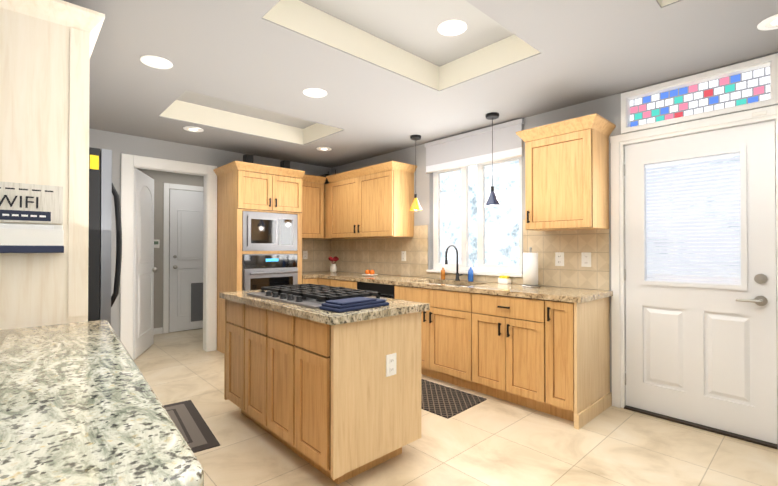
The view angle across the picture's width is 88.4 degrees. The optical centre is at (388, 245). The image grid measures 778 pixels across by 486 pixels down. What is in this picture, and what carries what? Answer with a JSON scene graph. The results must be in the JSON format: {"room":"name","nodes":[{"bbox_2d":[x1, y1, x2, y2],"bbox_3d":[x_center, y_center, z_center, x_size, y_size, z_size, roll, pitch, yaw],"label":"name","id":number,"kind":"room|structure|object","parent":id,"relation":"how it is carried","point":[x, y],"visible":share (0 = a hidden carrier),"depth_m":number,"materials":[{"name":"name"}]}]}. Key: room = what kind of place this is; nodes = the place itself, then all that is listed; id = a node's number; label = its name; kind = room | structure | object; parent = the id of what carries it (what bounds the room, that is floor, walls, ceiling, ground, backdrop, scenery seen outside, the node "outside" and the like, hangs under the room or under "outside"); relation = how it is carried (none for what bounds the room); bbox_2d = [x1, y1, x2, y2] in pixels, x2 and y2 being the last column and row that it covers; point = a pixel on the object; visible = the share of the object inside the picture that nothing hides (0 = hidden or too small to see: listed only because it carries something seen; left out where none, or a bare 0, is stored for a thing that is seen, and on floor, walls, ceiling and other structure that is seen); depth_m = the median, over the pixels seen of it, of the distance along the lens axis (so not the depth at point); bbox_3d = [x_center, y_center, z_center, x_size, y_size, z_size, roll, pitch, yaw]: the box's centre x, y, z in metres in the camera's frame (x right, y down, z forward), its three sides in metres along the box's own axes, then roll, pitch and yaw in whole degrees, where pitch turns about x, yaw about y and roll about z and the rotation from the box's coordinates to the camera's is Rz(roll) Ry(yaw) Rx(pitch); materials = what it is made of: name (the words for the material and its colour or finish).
{"room":"kitchen","nodes":[
{"label":"kitchen","id":0,"kind":"room"},
{"bbox_2d":[136,168,203,332],"bbox_3d":[-3.202,0.059,5.961,2.210,2.440,0.120,0,-1,-43],"label":"wall","id":1,"kind":"structure","parent":0,"point":[160,178],"depth_m":5.77,"materials":[{"name":"grey paint"}]},
{"bbox_2d":[154,240,159,247],"bbox_3d":[-3.341,-0.023,5.729,0.090,0.120,0.029,0,-1,-43],"label":"thermostat","id":2,"kind":"object","parent":1,"relation":"attached to","point":[156,243],"visible":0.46,"depth_m":5.73,"materials":[{"name":"white plastic"}]},
{"bbox_2d":[154,327,162,334],"bbox_3d":[-3.564,1.230,5.527,0.780,0.090,0.013,0,-1,-43],"label":"baseboard","id":3,"kind":"structure","parent":1,"relation":"attached to","point":[158,330],"depth_m":5.74,"materials":[{"name":"white wood"}]},
{"bbox_2d":[163,183,202,333],"bbox_3d":[-2.915,0.188,6.129,0.970,2.185,0.016,0,-1,-43],"label":"door frame","id":4,"kind":"structure","parent":1,"relation":"attached to","point":[167,186],"depth_m":5.82,"materials":[{"name":"white wood"}]},
{"bbox_2d":[169,189,202,331],"bbox_3d":[-2.887,0.225,6.098,0.820,2.090,0.082,0,-1,-43],"label":"hall door","id":5,"kind":"structure","parent":1,"relation":"in","point":[186,265],"depth_m":5.98,"materials":[{"name":"white wood"}]},
{"bbox_2d":[89,128,330,338],"bbox_3d":[-2.368,0.049,4.689,3.970,2.440,0.120,0,-1,-43],"label":"wall","id":6,"kind":"structure","parent":0,"point":[117,144],"depth_m":4.37,"materials":[{"name":"grey paint"}]},
{"bbox_2d":[133,168,157,359],"bbox_3d":[-2.907,0.205,4.769,0.385,2.105,0.699,0,-1,-43],"label":"hall door","id":7,"kind":"structure","parent":6,"relation":"in","point":[144,269],"depth_m":4.67,"materials":[{"name":"white wood"}]},
{"bbox_2d":[120,153,216,358],"bbox_3d":[-2.496,0.153,4.570,0.980,2.230,0.156,0,-1,-43],"label":"trim","id":8,"kind":"structure","parent":6,"relation":"attached to","point":[129,163],"depth_m":4.53,"materials":[{"name":"white wood"}]},
{"bbox_2d":[302,177,325,240],"bbox_3d":[-1.191,-0.481,5.457,0.497,0.770,0.350,0,-1,-43],"label":"upper cabinet","id":9,"kind":"object","parent":6,"relation":"attached to","point":[313,192],"depth_m":5.40,"materials":[{"name":"brown wood"}]},
{"bbox_2d":[320,170,335,181],"bbox_3d":[-0.874,-1.006,5.726,0.220,0.154,0.204,0,-1,-43],"label":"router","id":10,"kind":"object","parent":9,"relation":"on","point":[325,175],"visible":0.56,"depth_m":5.63,"materials":[{"name":"black plastic"}]},
{"bbox_2d":[63,0,777,167],"bbox_3d":[-0.407,-1.292,2.686,4.120,0.210,8.740,0,-1,-43],"label":"ceiling","id":11,"kind":"structure","parent":0,"point":[387,76],"depth_m":2.68,"materials":[{"name":"grey paint"}]},
{"bbox_2d":[140,55,172,68],"bbox_3d":[-1.507,-1.186,2.595,0.186,0.005,0.186,0,-1,-43],"label":"recessed light","id":12,"kind":"object","parent":11,"relation":"in","point":[155,61],"visible":1,"depth_m":2.59,"materials":[{"name":"white"}]},
{"bbox_2d":[183,126,203,131],"bbox_3d":[-1.980,-1.174,4.050,0.186,0.005,0.186,0,-1,-43],"label":"recessed light","id":13,"kind":"object","parent":11,"relation":"in","point":[192,129],"visible":1,"depth_m":4.04,"materials":[{"name":"white"}]},
{"bbox_2d":[303,88,326,97],"bbox_3d":[-0.574,-1.182,3.102,0.186,0.005,0.186,0,-1,-43],"label":"recessed light","id":14,"kind":"object","parent":11,"relation":"in","point":[314,92],"visible":1,"depth_m":3.09,"materials":[{"name":"white"}]},
{"bbox_2d":[316,147,331,150],"bbox_3d":[-0.787,-1.167,4.852,0.186,0.005,0.186,0,-1,-43],"label":"recessed light","id":15,"kind":"object","parent":11,"relation":"in","point":[323,148],"visible":0.98,"depth_m":4.84,"materials":[{"name":"white"}]},
{"bbox_2d":[409,135,421,210],"bbox_3d":[0.288,-0.774,4.303,0.140,0.800,0.140,0,-1,-43],"label":"pendant light","id":16,"kind":"object","parent":11,"relation":"hanging from","point":[415,206],"visible":1,"depth_m":4.27,"materials":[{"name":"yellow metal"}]},
{"bbox_2d":[438,19,466,35],"bbox_3d":[0.401,-1.376,2.534,0.186,0.005,0.186,0,-1,-43],"label":"recessed light","id":17,"kind":"object","parent":11,"relation":"in","point":[454,27],"visible":1,"depth_m":2.52,"materials":[{"name":"white"}]},
{"bbox_2d":[485,112,500,206],"bbox_3d":[0.932,-0.767,3.605,0.140,0.825,0.140,0,-1,-43],"label":"pendant light","id":18,"kind":"object","parent":11,"relation":"hanging from","point":[492,200],"visible":1,"depth_m":3.58,"materials":[{"name":"black metal"}]},
{"bbox_2d":[757,14,777,29],"bbox_3d":[2.076,-1.190,2.119,0.186,0.005,0.186,0,-1,-43],"label":"recessed light","id":19,"kind":"object","parent":11,"relation":"in","point":[770,23],"visible":1,"depth_m":2.15,"materials":[{"name":"white"}]},
{"bbox_2d":[134,328,777,485],"bbox_3d":[-0.407,1.282,2.665,4.120,0.060,8.740,0,-1,-43],"label":"floor","id":20,"kind":"structure","parent":0,"point":[492,441],"depth_m":2.45,"materials":[{"name":"tile"}]},
{"bbox_2d":[0,0,104,329],"bbox_3d":[-1.890,0.104,1.939,0.698,2.285,1.050,0,-1,-43],"label":"tall cabinet","id":21,"kind":"object","parent":20,"relation":"on","point":[46,48],"visible":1,"depth_m":1.70,"materials":[{"name":"brown wood"}]},
{"bbox_2d":[0,182,62,223],"bbox_3d":[-1.537,-0.174,1.609,0.350,0.160,0.014,0,-1,-43],"label":"sign","id":22,"kind":"object","parent":21,"relation":"attached to","point":[27,203],"visible":1,"depth_m":1.65,"materials":[{"name":"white wood"}]},
{"bbox_2d":[0,223,63,252],"bbox_3d":[-1.520,-0.030,1.597,0.344,0.121,0.053,0,-1,-43],"label":"sign","id":23,"kind":"object","parent":21,"relation":"attached to","point":[28,238],"visible":0.98,"depth_m":1.63,"materials":[{"name":"white plastic"}]},
{"bbox_2d":[88,147,121,324],"bbox_3d":[-1.850,0.397,2.000,0.786,1.700,0.861,0,-1,-43],"label":"refrigerator","id":24,"kind":"object","parent":20,"relation":"on","point":[102,190],"visible":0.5,"depth_m":1.88,"materials":[{"name":"black"}]},
{"bbox_2d":[163,400,219,452],"bbox_3d":[-1.530,1.248,2.718,0.500,0.010,0.920,0,-1,-37],"label":"area rug","id":25,"kind":"object","parent":20,"relation":"on","point":[192,426],"visible":0.35,"depth_m":2.75,"materials":[{"name":"grey"}]},
{"bbox_2d":[213,161,304,353],"bbox_3d":[-1.575,0.178,4.862,0.862,2.185,0.696,0,-1,-43],"label":"tall cabinet","id":26,"kind":"object","parent":20,"relation":"on","point":[259,226],"visible":0.79,"depth_m":4.64,"materials":[{"name":"brown wood"}]},
{"bbox_2d":[243,154,252,162],"bbox_3d":[-1.660,-0.989,4.712,0.090,0.144,0.100,0,-1,-43],"label":"speaker","id":27,"kind":"object","parent":26,"relation":"on","point":[248,158],"visible":0.62,"depth_m":4.67,"materials":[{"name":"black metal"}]},
{"bbox_2d":[280,160,289,168],"bbox_3d":[-1.307,-0.987,5.037,0.090,0.144,0.100,0,-1,-43],"label":"speaker","id":28,"kind":"object","parent":26,"relation":"on","point":[284,164],"visible":0.52,"depth_m":5.00,"materials":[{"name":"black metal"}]},
{"bbox_2d":[302,277,317,284],"bbox_3d":[-1.176,0.843,5.247,0.248,0.859,0.664,0,-1,-43],"label":"base cabinet","id":29,"kind":"object","parent":20,"relation":"on","point":[305,280],"depth_m":5.03,"materials":[{"name":"brown wood"}]},
{"bbox_2d":[302,273,317,276],"bbox_3d":[-1.198,0.393,5.251,0.213,0.040,0.633,0,-1,-43],"label":"countertop","id":30,"kind":"structure","parent":29,"relation":"on","point":[303,274],"depth_m":5.09,"materials":[{"name":"beige stone"}]},
{"bbox_2d":[224,301,420,483],"bbox_3d":[-0.519,0.823,2.695,0.639,0.860,1.429,0,-1,-43],"label":"kitchen island","id":31,"kind":"object","parent":20,"relation":"on","point":[335,397],"depth_m":2.21,"materials":[{"name":"brown wood"}]},
{"bbox_2d":[219,289,429,324],"bbox_3d":[-0.517,0.372,2.707,0.705,0.039,1.480,0,-1,-43],"label":"island countertop","id":32,"kind":"structure","parent":31,"relation":"on","point":[396,308],"depth_m":2.24,"materials":[{"name":"beige stone"}]},
{"bbox_2d":[246,284,386,308],"bbox_3d":[-0.515,0.326,2.702,0.530,0.052,0.910,0,-1,-43],"label":"cooktop","id":33,"kind":"object","parent":32,"relation":"in","point":[315,296],"visible":0.98,"depth_m":2.55,"materials":[{"name":"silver metal"}]},
{"bbox_2d":[319,297,388,312],"bbox_3d":[-0.187,0.325,2.243,0.170,0.046,0.380,0,-1,43],"label":"dish towel","id":34,"kind":"object","parent":32,"relation":"on","point":[347,304],"visible":0.98,"depth_m":2.15,"materials":[{"name":"blue fabric"}]},
{"bbox_2d":[318,277,333,286],"bbox_3d":[-0.568,0.843,5.196,0.624,0.859,0.356,0,-1,-43],"label":"base cabinet","id":35,"kind":"object","parent":20,"relation":"on","point":[327,281],"depth_m":4.97,"materials":[{"name":"brown wood"}]},
{"bbox_2d":[334,277,357,288],"bbox_3d":[-0.333,0.841,4.941,0.624,0.859,0.583,0,-1,-43],"label":"base cabinet","id":36,"kind":"object","parent":20,"relation":"on","point":[338,282],"depth_m":4.68,"materials":[{"name":"brown wood"}]},
{"bbox_2d":[358,281,441,364],"bbox_3d":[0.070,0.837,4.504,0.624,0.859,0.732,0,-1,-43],"label":"base cabinet","id":37,"kind":"object","parent":20,"relation":"on","point":[431,320],"depth_m":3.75,"materials":[{"name":"brown wood"}]},
{"bbox_2d":[421,379,486,418],"bbox_3d":[0.315,1.254,3.373,0.549,0.008,0.858,0,-1,-43],"label":"area rug","id":38,"kind":"object","parent":20,"relation":"on","point":[443,401],"visible":0.57,"depth_m":3.24,"materials":[{"name":"brown fabric"}]},
{"bbox_2d":[462,289,553,414],"bbox_3d":[1.139,0.828,3.348,0.622,0.859,0.762,0,-1,-43],"label":"base cabinet","id":39,"kind":"object","parent":20,"relation":"on","point":[544,347],"depth_m":3.11,"materials":[{"name":"brown wood"}]},
{"bbox_2d":[318,269,612,304],"bbox_3d":[0.210,0.430,4.342,0.623,0.130,3.878,0,-1,-43],"label":"countertop","id":40,"kind":"structure","parent":39,"relation":"on","point":[449,290],"depth_m":3.58,"materials":[{"name":"beige stone"}]},
{"bbox_2d":[328,256,338,271],"bbox_3d":[-0.771,0.265,5.560,0.148,0.220,0.146,0,-1,-43],"label":"flower vase","id":41,"kind":"object","parent":40,"relation":"on","point":[333,267],"visible":1,"depth_m":5.53,"materials":[{"name":"beige ceramic"}]},
{"bbox_2d":[362,270,377,275],"bbox_3d":[-0.234,0.332,4.874,0.200,0.074,0.200,0,-1,-43],"label":"fruit plate","id":42,"kind":"object","parent":40,"relation":"on","point":[369,272],"visible":1,"depth_m":4.83,"materials":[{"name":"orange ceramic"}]},
{"bbox_2d":[406,281,461,312],"bbox_3d":[0.588,0.498,3.930,0.398,0.188,0.728,0,-1,-43],"label":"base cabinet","id":43,"kind":"object","parent":40,"relation":"in","point":[434,303],"depth_m":3.65,"materials":[{"name":"brown wood"}]},
{"bbox_2d":[441,263,444,278],"bbox_3d":[0.578,0.275,4.303,0.060,0.179,0.047,0,-1,-43],"label":"soap bottle","id":44,"kind":"object","parent":40,"relation":"on","point":[442,273],"visible":1,"depth_m":4.29,"materials":[{"name":"orange plastic"}]},
{"bbox_2d":[445,245,462,280],"bbox_3d":[0.662,0.177,4.083,0.223,0.371,0.095,0,-1,-43],"label":"faucet","id":45,"kind":"object","parent":40,"relation":"on","point":[446,262],"visible":1,"depth_m":4.13,"materials":[{"name":"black metal"}]},
{"bbox_2d":[468,262,473,280],"bbox_3d":[0.824,0.265,4.040,0.064,0.196,0.055,0,-1,-43],"label":"soap bottle","id":46,"kind":"object","parent":40,"relation":"on","point":[470,274],"visible":1,"depth_m":4.02,"materials":[{"name":"blue plastic"}]},
{"bbox_2d":[498,275,510,283],"bbox_3d":[1.083,0.323,3.749,0.070,0.075,0.100,0,-1,-43],"label":"sink caddy","id":47,"kind":"object","parent":40,"relation":"on","point":[502,279],"visible":1,"depth_m":3.72,"materials":[{"name":"white plastic"}]},
{"bbox_2d":[522,247,539,286],"bbox_3d":[1.232,0.187,3.479,0.150,0.342,0.150,0,-1,-43],"label":"paper towel holder","id":48,"kind":"object","parent":40,"relation":"on","point":[530,269],"visible":1,"depth_m":3.42,"materials":[{"name":"white paper"}]},
{"bbox_2d":[554,297,611,429],"bbox_3d":[1.414,0.826,3.050,0.622,0.859,0.291,0,-1,-43],"label":"base cabinet","id":49,"kind":"object","parent":20,"relation":"on","point":[582,392],"depth_m":2.84,"materials":[{"name":"brown wood"}]},
{"bbox_3d":[-1.026,0.809,1.000,0.702,0.860,1.588,0,-1,-43],"label":"countertop","id":50,"kind":"structure","parent":20,"relation":"on","visible":0},
{"bbox_2d":[0,320,203,485],"bbox_3d":[-1.006,0.355,0.996,0.722,0.046,1.628,0,-1,-43],"label":"countertop","id":51,"kind":"structure","parent":50,"relation":"on","point":[81,404],"depth_m":0.77,"materials":[{"name":"stone"}]},
{"bbox_2d":[331,52,777,391],"bbox_3d":[1.560,0.039,3.470,0.150,2.440,7.240,0,-1,-43],"label":"wall","id":52,"kind":"structure","parent":0,"point":[608,108],"depth_m":3.70,"materials":[{"name":"grey paint"}]},
{"bbox_2d":[326,165,413,240],"bbox_3d":[-0.256,-0.484,5.071,0.349,0.770,1.250,0,-1,-43],"label":"upper cabinet","id":53,"kind":"object","parent":52,"relation":"attached to","point":[377,203],"depth_m":4.78,"materials":[{"name":"brown wood"}]},
{"bbox_2d":[425,118,523,173],"bbox_3d":[0.825,-0.989,4.120,0.038,0.343,1.200,0,-1,-43],"label":"window shade","id":54,"kind":"object","parent":52,"relation":"attached to","point":[465,149],"visible":0.9,"depth_m":4.05,"materials":[{"name":"grey fabric"}]},
{"bbox_2d":[426,269,522,276],"bbox_3d":[0.856,0.286,4.138,0.093,0.027,1.180,0,-1,-43],"label":"window sill","id":55,"kind":"structure","parent":52,"relation":"attached to","point":[482,273],"depth_m":3.99,"materials":[{"name":"white"}]},
{"bbox_2d":[433,156,521,273],"bbox_3d":[0.912,-0.310,4.194,0.065,1.166,1.136,0,-1,-43],"label":"window","id":56,"kind":"structure","parent":52,"relation":"in","point":[480,231],"depth_m":4.17,"materials":[{"name":"white"}]},
{"bbox_2d":[522,117,609,232],"bbox_3d":[1.433,-0.527,3.242,0.349,0.800,0.530,0,-1,-43],"label":"upper cabinet","id":57,"kind":"object","parent":52,"relation":"attached to","point":[567,164],"depth_m":3.10,"materials":[{"name":"brown wood"}]},
{"bbox_2d":[610,53,777,448],"bbox_3d":[2.143,0.039,2.817,0.180,2.430,1.020,0,-1,-43],"label":"door frame","id":58,"kind":"structure","parent":52,"relation":"attached to","point":[619,143],"depth_m":2.95,"materials":[{"name":"white wood"}]},
{"bbox_2d":[630,66,769,126],"bbox_3d":[2.148,-1.021,2.824,0.006,0.222,0.792,0,-1,-43],"label":"window","id":59,"kind":"structure","parent":52,"relation":"in","point":[752,86],"depth_m":2.78,"materials":[{"name":"multicoloured glass"}]},
{"bbox_2d":[624,120,777,444],"bbox_3d":[2.111,0.232,2.792,0.106,2.019,0.851,0,-1,-43],"label":"entry door","id":60,"kind":"structure","parent":52,"relation":"in","point":[703,352],"depth_m":2.75,"materials":[{"name":"white wood"}]},
{"label":"outside","id":61,"kind":"structure","parent":0,"visible":0},
{"bbox_2d":[440,155,740,281],"bbox_3d":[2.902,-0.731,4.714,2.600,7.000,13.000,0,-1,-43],"label":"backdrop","id":62,"kind":"structure","parent":61,"point":[514,225],"depth_m":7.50,"materials":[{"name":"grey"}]}
]}

